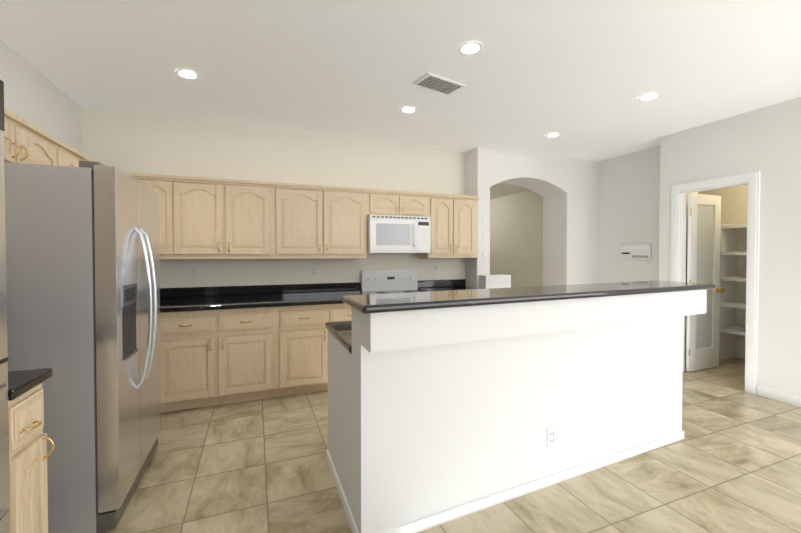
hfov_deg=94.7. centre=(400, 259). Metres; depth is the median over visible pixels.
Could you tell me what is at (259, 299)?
countertop
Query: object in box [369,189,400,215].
upper cabinet
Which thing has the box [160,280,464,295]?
backsplash
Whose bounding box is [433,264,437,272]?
electrical outlet
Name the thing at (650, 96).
recessed light
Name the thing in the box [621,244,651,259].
intercom
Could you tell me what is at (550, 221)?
wall
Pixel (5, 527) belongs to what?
tall cabinet
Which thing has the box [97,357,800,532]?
floor
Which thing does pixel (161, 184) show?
upper cabinet
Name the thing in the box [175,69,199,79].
recessed light
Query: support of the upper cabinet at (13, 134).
attached to the wall at (550, 221)
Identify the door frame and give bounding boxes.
[670,171,759,394]
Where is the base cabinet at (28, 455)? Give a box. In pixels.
[8,376,54,532]
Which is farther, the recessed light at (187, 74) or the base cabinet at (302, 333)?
the base cabinet at (302, 333)
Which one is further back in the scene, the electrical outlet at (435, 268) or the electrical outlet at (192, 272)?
the electrical outlet at (435, 268)
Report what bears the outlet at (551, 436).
attached to the wall at (432, 411)
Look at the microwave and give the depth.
4.45 m
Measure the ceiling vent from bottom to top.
0.013 m
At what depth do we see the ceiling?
2.80 m
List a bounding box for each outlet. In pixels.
[189,267,196,277]
[311,266,316,274]
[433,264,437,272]
[547,426,555,447]
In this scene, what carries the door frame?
attached to the wall at (550, 221)
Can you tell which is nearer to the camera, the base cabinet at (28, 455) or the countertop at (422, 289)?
the base cabinet at (28, 455)
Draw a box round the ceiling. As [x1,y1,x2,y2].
[0,0,800,161]
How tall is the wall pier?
1.120 m
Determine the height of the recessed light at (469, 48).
0.002 m
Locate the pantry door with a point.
(703, 266)
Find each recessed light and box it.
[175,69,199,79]
[400,107,416,112]
[458,42,482,54]
[546,133,560,136]
[638,93,659,100]
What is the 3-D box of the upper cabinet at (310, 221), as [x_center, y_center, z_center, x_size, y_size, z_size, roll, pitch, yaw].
[-0.947,-0.426,4.346,1.063,0.826,0.353,0,1,-22]
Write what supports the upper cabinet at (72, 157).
attached to the wall at (550, 221)
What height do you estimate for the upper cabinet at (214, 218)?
0.826 m
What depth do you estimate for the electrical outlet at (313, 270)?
4.50 m
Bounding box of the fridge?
[4,161,160,532]
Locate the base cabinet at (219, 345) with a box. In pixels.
[160,308,276,411]
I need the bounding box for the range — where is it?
[361,270,425,293]
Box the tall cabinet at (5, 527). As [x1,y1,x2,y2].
[0,80,10,532]
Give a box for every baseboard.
[326,449,352,523]
[350,430,683,532]
[757,386,800,406]
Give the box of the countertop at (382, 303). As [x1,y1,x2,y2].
[342,280,715,313]
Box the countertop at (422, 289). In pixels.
[418,288,479,291]
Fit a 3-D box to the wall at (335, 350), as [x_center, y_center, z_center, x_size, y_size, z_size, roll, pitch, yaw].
[-0.358,0.928,2.319,0.100,0.888,0.540,0,1,-22]
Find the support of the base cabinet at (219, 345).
on the floor
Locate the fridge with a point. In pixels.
(83, 278)
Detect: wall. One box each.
[0,39,800,396]
[328,331,343,490]
[340,289,706,532]
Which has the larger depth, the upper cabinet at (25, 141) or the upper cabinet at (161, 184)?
the upper cabinet at (161, 184)
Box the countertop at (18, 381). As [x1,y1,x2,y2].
[8,368,51,395]
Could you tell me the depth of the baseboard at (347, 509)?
2.15 m
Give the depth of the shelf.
4.78 m
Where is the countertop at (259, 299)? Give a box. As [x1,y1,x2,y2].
[160,292,369,311]
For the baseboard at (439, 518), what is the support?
attached to the wall at (432, 411)
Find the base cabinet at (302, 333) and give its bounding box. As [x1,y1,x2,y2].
[277,304,351,396]
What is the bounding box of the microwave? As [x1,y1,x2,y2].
[367,214,430,252]
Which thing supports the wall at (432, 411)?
on the floor
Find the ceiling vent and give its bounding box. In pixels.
[412,72,465,95]
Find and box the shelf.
[719,224,746,359]
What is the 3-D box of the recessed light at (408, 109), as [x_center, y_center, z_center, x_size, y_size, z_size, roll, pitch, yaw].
[0.079,-1.494,3.692,0.170,0.002,0.170,0,1,-22]
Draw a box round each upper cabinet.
[4,108,23,162]
[20,117,63,165]
[64,143,96,166]
[125,172,140,181]
[141,173,172,258]
[173,176,272,258]
[273,182,368,258]
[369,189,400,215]
[401,191,428,257]
[429,193,478,257]
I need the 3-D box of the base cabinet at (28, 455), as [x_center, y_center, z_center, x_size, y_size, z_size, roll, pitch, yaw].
[-1.752,0.938,1.239,0.798,0.903,0.255,0,1,-22]
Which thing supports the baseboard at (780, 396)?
attached to the wall at (550, 221)
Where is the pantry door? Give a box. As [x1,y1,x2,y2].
[686,193,723,371]
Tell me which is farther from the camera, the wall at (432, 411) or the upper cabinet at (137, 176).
the upper cabinet at (137, 176)
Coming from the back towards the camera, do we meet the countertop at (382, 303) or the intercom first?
the intercom
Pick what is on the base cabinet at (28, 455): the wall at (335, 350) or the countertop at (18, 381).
the countertop at (18, 381)
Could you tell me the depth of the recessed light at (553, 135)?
4.48 m
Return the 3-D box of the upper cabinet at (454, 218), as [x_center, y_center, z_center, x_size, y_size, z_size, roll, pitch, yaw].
[0.643,-0.436,4.973,0.746,0.826,0.353,0,1,-22]
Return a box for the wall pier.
[479,274,510,288]
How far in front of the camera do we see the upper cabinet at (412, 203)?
4.61 m
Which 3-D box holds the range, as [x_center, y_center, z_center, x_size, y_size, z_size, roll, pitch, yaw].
[0.016,0.742,4.440,0.764,1.195,0.902,0,1,-22]

